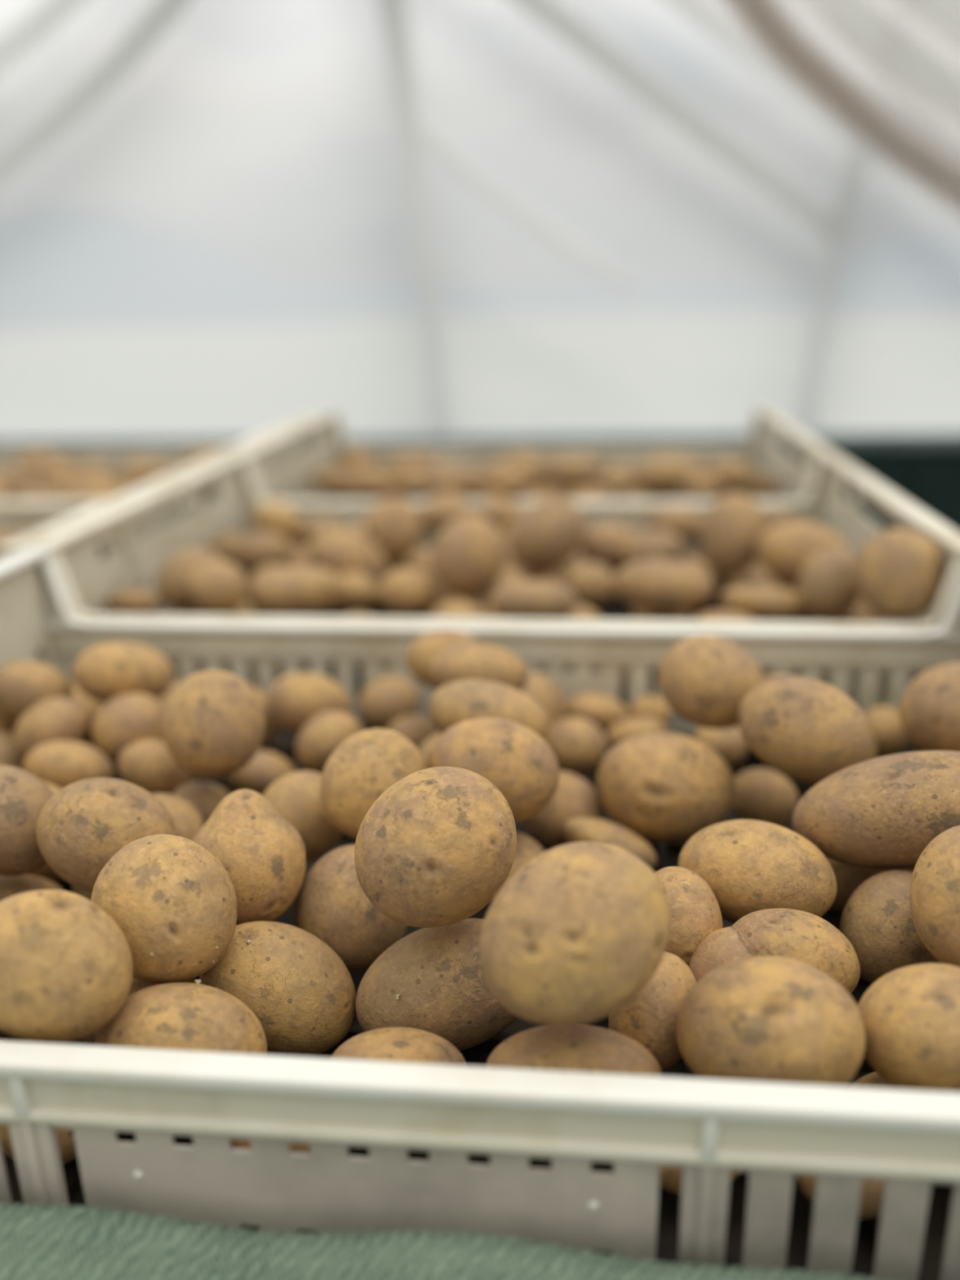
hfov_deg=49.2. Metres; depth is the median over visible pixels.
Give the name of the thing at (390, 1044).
potato
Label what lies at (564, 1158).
crate
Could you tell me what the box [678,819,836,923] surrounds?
potato
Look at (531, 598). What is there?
potato
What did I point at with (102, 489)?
potato
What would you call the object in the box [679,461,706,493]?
potato
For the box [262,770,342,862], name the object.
potato
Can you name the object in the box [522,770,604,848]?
potato
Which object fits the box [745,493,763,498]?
potato
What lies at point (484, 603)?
potato
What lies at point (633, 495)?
potato
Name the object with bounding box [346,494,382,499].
potato
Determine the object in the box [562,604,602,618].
potato
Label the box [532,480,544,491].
potato
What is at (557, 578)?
potato
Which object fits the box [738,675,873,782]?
potato
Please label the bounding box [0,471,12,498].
potato
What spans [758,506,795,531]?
potato
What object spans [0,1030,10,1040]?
potato
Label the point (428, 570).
potato
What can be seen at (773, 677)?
potato
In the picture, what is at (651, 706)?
potato
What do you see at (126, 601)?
potato
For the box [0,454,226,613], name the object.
crate
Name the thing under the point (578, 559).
potato
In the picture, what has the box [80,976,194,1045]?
potato
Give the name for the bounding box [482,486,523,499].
potato
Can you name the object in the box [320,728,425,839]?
potato
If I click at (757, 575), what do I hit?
potato
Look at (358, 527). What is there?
potato
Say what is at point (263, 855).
potato
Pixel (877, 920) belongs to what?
potato
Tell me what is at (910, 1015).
potato
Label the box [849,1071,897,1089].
potato
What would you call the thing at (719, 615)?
potato
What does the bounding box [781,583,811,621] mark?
potato
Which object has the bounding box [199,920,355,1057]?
potato
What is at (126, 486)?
potato
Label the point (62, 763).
potato
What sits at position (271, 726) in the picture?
potato
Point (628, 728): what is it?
potato
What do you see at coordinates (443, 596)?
potato
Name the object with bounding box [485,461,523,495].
potato
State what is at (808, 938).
potato
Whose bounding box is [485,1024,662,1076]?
potato
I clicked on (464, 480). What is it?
potato
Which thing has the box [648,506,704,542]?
potato
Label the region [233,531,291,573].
potato
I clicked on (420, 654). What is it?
potato
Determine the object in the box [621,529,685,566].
potato
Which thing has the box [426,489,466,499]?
potato
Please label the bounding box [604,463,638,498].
potato
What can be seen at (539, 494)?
potato
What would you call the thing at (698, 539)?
potato
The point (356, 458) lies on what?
potato
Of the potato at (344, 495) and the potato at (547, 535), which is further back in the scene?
the potato at (344, 495)
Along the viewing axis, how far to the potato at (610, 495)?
1.22 m
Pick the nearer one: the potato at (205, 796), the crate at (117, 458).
the potato at (205, 796)
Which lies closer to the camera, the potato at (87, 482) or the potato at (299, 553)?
the potato at (299, 553)
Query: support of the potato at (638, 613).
in the crate at (87, 581)
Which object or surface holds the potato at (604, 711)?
in the crate at (564, 1158)
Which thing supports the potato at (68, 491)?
in the crate at (117, 458)
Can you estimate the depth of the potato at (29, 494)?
1.15 m
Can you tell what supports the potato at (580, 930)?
on the potato at (584, 1048)
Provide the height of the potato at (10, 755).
0.042 m
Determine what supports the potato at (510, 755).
on the potato at (526, 849)
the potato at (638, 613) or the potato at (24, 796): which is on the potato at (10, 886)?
the potato at (24, 796)
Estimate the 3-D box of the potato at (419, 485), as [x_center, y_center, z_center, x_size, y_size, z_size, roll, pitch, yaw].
[-0.071,-0.182,1.236,0.063,0.033,0.043,-2,18,-2]
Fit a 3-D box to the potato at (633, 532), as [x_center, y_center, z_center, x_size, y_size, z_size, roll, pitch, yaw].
[0.147,-0.085,1.015,0.052,0.044,0.048,9,21,28]
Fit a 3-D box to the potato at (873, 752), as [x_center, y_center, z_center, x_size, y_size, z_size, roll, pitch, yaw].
[0.190,0.060,0.572,0.049,0.044,0.039,0,18,3]
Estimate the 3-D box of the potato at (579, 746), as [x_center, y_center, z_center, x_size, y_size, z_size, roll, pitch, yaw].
[0.053,0.060,0.593,0.038,0.035,0.039,10,21,31]
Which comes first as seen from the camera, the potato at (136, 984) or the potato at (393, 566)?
the potato at (136, 984)
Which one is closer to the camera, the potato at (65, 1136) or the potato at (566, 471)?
the potato at (65, 1136)
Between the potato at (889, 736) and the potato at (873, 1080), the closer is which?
the potato at (873, 1080)
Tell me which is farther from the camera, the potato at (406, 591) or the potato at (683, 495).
the potato at (683, 495)
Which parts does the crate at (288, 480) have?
panel, corner post, panel, panel, corner post, panel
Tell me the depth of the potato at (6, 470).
1.49 m
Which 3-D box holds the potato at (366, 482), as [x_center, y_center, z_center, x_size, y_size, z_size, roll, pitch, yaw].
[-0.126,-0.180,1.206,0.068,0.034,0.045,-1,18,0]
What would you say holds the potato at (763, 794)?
in the crate at (564, 1158)
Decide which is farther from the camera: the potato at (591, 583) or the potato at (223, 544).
the potato at (223, 544)
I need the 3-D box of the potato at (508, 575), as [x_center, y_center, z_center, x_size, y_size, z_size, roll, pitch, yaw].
[0.021,-0.036,0.853,0.044,0.046,0.052,3,19,13]
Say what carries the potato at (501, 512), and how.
in the crate at (87, 581)
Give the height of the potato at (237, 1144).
0.030 m
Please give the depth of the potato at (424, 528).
1.11 m
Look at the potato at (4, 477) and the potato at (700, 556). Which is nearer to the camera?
the potato at (700, 556)
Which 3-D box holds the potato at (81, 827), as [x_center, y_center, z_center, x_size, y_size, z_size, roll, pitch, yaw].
[-0.148,0.078,0.419,0.053,0.049,0.046,-3,18,-6]
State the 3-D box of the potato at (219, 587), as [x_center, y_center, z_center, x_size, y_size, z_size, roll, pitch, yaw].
[-0.189,-0.038,0.759,0.041,0.038,0.040,8,20,27]
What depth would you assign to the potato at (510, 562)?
0.94 m
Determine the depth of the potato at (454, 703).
0.48 m
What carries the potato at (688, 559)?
in the crate at (87, 581)
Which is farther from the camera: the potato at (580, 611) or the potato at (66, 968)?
the potato at (580, 611)
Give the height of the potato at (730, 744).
0.028 m
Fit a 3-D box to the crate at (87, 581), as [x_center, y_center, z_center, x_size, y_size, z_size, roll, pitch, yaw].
[0.025,-0.063,0.868,0.600,0.124,0.410,1,18,6]
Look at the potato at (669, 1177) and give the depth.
0.31 m
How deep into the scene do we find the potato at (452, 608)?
0.75 m
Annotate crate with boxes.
[0,411,323,529]
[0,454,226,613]
[0,547,959,1279]
[30,451,959,724]
[234,407,833,558]
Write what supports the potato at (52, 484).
in the crate at (117, 458)
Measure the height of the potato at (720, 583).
0.047 m
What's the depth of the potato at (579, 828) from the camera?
0.47 m
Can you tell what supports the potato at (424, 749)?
in the crate at (564, 1158)
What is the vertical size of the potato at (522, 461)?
0.047 m
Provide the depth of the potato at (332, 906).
0.40 m
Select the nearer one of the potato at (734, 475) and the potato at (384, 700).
the potato at (384, 700)
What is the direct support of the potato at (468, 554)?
on the potato at (484, 603)
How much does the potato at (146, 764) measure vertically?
0.033 m
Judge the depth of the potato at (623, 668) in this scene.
0.70 m
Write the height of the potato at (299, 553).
0.042 m
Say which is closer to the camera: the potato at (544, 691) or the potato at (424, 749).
the potato at (424, 749)
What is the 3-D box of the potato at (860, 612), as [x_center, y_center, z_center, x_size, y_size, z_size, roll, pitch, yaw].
[0.262,-0.005,0.756,0.056,0.050,0.047,-4,18,-3]
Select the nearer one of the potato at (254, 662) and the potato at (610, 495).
the potato at (254, 662)
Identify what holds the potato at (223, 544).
in the crate at (87, 581)
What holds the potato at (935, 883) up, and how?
in the crate at (564, 1158)
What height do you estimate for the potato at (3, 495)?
0.054 m
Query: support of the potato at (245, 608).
in the crate at (87, 581)
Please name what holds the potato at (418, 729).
in the crate at (564, 1158)
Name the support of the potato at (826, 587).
on the potato at (860, 612)
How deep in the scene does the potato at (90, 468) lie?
1.47 m
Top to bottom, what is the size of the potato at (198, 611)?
0.048 m
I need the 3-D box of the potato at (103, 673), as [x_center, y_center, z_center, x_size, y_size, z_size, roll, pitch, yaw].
[-0.200,0.019,0.588,0.054,0.038,0.042,-5,19,-12]
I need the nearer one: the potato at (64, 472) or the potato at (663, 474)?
the potato at (663, 474)
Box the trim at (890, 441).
[0,432,959,449]
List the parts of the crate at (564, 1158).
panel, corner post, panel, panel, corner post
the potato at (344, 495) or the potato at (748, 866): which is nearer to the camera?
the potato at (748, 866)
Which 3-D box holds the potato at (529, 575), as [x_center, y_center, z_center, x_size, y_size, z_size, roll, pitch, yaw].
[0.049,-0.051,0.921,0.039,0.042,0.050,-4,18,-9]
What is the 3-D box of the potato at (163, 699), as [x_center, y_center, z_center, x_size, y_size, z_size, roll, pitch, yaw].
[-0.185,0.046,0.647,0.044,0.040,0.051,8,20,27]
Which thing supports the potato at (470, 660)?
on the potato
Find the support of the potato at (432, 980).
in the crate at (564, 1158)
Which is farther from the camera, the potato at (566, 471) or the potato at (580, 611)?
the potato at (566, 471)
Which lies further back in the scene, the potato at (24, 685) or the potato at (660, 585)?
the potato at (660, 585)
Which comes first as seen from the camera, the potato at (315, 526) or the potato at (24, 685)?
the potato at (24, 685)
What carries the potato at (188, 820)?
in the crate at (564, 1158)
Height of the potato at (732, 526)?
0.067 m
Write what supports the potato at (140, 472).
in the crate at (117, 458)
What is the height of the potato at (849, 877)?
0.048 m
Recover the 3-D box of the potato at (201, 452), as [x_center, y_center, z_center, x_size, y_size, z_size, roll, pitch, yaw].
[-0.375,-0.246,1.460,0.053,0.048,0.061,9,21,27]
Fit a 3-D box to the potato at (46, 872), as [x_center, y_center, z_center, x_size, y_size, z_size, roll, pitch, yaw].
[-0.212,0.091,0.492,0.061,0.052,0.048,10,21,31]
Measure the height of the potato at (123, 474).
0.052 m
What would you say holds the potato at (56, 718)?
in the crate at (564, 1158)
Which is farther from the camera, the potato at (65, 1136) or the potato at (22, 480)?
the potato at (22, 480)
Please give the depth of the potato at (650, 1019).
0.33 m
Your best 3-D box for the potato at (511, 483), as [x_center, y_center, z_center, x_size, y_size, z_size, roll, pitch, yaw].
[0.037,-0.183,1.222,0.059,0.030,0.040,-2,18,-4]
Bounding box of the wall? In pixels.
[0,0,959,439]
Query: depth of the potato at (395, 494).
1.26 m
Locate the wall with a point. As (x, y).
(220, 219)
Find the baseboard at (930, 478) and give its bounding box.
[6,448,959,532]
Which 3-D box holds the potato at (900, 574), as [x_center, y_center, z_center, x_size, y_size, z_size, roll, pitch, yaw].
[0.268,-0.042,0.670,0.055,0.058,0.043,8,20,27]
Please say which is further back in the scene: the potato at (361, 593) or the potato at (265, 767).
the potato at (361, 593)
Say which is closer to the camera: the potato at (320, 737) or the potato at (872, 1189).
the potato at (872, 1189)
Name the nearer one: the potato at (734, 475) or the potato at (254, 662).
the potato at (254, 662)
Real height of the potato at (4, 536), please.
0.051 m
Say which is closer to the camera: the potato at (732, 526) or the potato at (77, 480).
the potato at (732, 526)
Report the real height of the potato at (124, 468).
0.052 m
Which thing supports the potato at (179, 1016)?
in the crate at (564, 1158)
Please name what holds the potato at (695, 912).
in the crate at (564, 1158)
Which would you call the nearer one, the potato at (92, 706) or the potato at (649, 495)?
the potato at (92, 706)
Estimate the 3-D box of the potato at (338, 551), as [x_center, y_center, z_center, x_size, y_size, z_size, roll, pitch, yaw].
[-0.110,-0.066,0.873,0.066,0.054,0.054,-4,18,-9]
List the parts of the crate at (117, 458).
panel, panel, panel, corner post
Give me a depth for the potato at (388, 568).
0.93 m
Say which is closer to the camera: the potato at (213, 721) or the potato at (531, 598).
the potato at (213, 721)
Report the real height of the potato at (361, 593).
0.034 m
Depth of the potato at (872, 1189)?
0.30 m
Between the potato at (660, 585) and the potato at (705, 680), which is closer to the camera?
the potato at (705, 680)
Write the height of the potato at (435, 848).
0.054 m
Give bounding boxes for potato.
[0,469,15,472]
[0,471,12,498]
[0,487,9,499]
[0,532,21,543]
[0,661,73,719]
[0,711,18,734]
[0,730,25,769]
[0,764,53,875]
[0,874,62,901]
[0,889,133,1043]
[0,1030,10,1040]
[0,1124,77,1164]
[5,470,18,475]
[7,469,47,497]
[12,488,57,499]
[13,697,89,757]
[15,448,60,475]
[23,739,114,788]
[26,781,66,884]
[35,777,177,892]
[42,474,59,491]
[44,461,84,485]
[53,482,88,499]
[70,475,89,483]
[71,683,105,743]
[71,793,204,900]
[72,641,173,703]
[78,475,112,488]
[79,462,112,479]
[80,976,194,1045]
[86,478,124,499]
[90,834,237,983]
[92,693,164,763]
[95,979,266,1054]
[105,588,160,613]
[116,460,137,485]
[118,739,191,794]
[121,471,125,484]
[121,484,137,491]
[124,459,164,485]
[155,547,223,610]
[157,681,181,706]
[159,463,180,474]
[161,670,264,778]
[172,608,211,614]
[172,781,229,823]
[187,444,223,464]
[187,560,248,613]
[192,789,306,925]
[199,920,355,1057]
[205,532,244,569]
[210,597,268,615]
[226,660,283,688]
[226,750,296,795]
[232,1138,310,1153]
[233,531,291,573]
[246,565,345,615]
[248,564,288,586]
[250,685,279,751]
[253,502,304,542]
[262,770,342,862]
[266,671,351,733]
[285,546,310,567]
[294,844,407,971]
[296,515,350,546]
[296,711,362,773]
[306,528,387,585]
[309,467,350,493]
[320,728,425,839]
[330,1026,466,1066]
[331,491,350,499]
[333,572,379,613]
[339,447,374,471]
[340,468,399,497]
[343,612,372,668]
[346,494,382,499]
[347,520,390,564]
[354,766,516,928]
[355,918,519,1051]
[357,676,418,728]
[364,496,422,563]
[377,568,437,614]
[378,562,391,599]
[382,454,421,477]
[382,491,425,499]
[386,715,439,750]
[388,562,399,572]
[395,471,438,499]
[398,547,431,571]
[405,628,478,689]
[417,497,475,531]
[418,733,441,768]
[422,576,476,617]
[423,527,426,547]
[424,564,434,577]
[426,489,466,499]
[427,717,559,822]
[428,679,549,739]
[429,600,489,617]
[429,642,528,690]
[431,515,506,597]
[434,466,492,496]
[464,493,477,499]
[466,596,502,617]
[473,491,509,499]
[475,497,524,532]
[478,568,527,599]
[480,841,670,1026]
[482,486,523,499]
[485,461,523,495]
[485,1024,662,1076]
[488,470,537,496]
[489,832,544,904]
[490,579,577,618]
[501,523,512,546]
[504,545,519,570]
[505,451,540,482]
[507,497,586,573]
[516,565,555,580]
[520,671,565,726]
[521,489,559,499]
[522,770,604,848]
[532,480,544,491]
[533,453,604,488]
[533,572,565,586]
[539,482,582,498]
[543,716,607,776]
[555,552,586,575]
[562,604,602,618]
[562,817,657,869]
[563,562,615,608]
[564,693,629,735]
[572,486,609,528]
[579,523,632,568]
[595,473,639,497]
[596,732,735,842]
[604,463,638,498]
[604,491,615,498]
[604,716,666,750]
[608,951,696,1072]
[613,529,644,572]
[613,559,714,612]
[617,491,648,498]
[619,666,626,692]
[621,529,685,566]
[629,456,701,493]
[629,695,671,725]
[632,606,690,620]
[637,488,679,498]
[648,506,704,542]
[654,866,722,965]
[658,635,764,729]
[658,1165,742,1194]
[675,955,865,1086]
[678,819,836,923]
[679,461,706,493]
[680,492,688,498]
[681,475,722,498]
[683,555,713,582]
[688,490,725,498]
[688,908,860,995]
[692,609,765,675]
[693,726,748,768]
[695,535,700,543]
[697,546,706,565]
[701,492,764,577]
[702,458,758,492]
[706,560,761,592]
[718,585,810,621]
[727,564,777,589]
[731,768,798,826]
[737,675,784,727]
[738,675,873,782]
[743,474,781,497]
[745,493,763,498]
[755,520,850,587]
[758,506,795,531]
[775,579,782,587]
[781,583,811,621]
[792,750,959,868]
[794,1173,884,1219]
[797,546,859,618]
[802,738,875,786]
[807,600,883,622]
[826,857,914,911]
[839,870,937,983]
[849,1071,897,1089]
[853,528,946,620]
[857,963,959,1093]
[863,706,907,755]
[898,662,959,751]
[909,825,959,967]
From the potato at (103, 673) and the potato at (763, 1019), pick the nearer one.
the potato at (763, 1019)
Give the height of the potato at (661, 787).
0.052 m
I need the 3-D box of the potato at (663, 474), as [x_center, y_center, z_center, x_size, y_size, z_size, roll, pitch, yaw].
[0.208,-0.186,1.180,0.078,0.041,0.057,8,20,25]
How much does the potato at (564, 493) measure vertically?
0.056 m
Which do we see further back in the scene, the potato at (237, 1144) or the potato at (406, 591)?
the potato at (406, 591)
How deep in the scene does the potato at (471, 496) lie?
1.29 m
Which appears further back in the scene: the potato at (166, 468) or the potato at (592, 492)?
the potato at (166, 468)
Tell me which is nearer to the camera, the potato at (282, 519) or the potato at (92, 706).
the potato at (92, 706)
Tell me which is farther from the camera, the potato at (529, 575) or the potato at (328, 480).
the potato at (328, 480)
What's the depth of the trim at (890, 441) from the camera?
2.00 m
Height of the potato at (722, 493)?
0.039 m
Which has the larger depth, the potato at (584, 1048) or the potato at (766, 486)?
the potato at (766, 486)
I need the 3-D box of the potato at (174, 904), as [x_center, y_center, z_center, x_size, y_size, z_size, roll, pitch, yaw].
[-0.108,0.092,0.359,0.048,0.049,0.046,10,21,31]
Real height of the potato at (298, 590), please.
0.039 m
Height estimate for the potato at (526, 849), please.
0.038 m
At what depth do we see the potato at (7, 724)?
0.59 m
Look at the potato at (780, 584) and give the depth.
0.91 m
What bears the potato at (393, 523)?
in the crate at (87, 581)
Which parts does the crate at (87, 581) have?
panel, corner post, panel, panel, corner post, panel, corner post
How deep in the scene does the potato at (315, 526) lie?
1.01 m
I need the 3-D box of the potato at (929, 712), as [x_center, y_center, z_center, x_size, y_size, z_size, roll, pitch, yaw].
[0.233,0.034,0.513,0.051,0.047,0.047,0,18,4]
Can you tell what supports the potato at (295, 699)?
in the crate at (564, 1158)
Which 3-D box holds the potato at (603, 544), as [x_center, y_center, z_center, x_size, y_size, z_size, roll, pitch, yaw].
[0.110,-0.081,0.907,0.047,0.040,0.042,7,20,24]
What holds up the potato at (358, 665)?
in the crate at (87, 581)
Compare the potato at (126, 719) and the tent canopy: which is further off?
the tent canopy
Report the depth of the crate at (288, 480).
1.35 m
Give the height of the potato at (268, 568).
0.052 m
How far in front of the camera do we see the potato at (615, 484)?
1.25 m
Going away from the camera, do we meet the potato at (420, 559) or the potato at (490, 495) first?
the potato at (420, 559)
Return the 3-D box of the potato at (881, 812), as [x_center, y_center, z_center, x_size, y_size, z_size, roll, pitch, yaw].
[0.169,0.067,0.412,0.087,0.053,0.057,4,19,15]
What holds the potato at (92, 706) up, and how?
in the crate at (564, 1158)
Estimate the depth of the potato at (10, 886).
0.44 m
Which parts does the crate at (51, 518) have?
corner post, panel, panel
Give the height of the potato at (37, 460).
0.051 m
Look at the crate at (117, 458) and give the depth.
1.50 m
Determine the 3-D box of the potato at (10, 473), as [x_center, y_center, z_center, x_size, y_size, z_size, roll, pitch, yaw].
[-0.638,-0.212,1.451,0.049,0.045,0.047,9,21,29]
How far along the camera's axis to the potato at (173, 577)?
0.78 m
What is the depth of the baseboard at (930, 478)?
1.96 m
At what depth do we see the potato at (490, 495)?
1.19 m
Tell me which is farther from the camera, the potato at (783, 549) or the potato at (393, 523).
the potato at (393, 523)
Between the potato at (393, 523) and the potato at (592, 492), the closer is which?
the potato at (393, 523)
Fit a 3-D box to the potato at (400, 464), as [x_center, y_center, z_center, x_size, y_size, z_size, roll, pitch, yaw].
[-0.102,-0.217,1.357,0.053,0.046,0.043,9,21,29]
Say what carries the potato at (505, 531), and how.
in the crate at (87, 581)
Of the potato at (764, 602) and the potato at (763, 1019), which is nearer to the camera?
the potato at (763, 1019)
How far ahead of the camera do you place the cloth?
0.28 m
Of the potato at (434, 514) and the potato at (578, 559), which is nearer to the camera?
the potato at (578, 559)

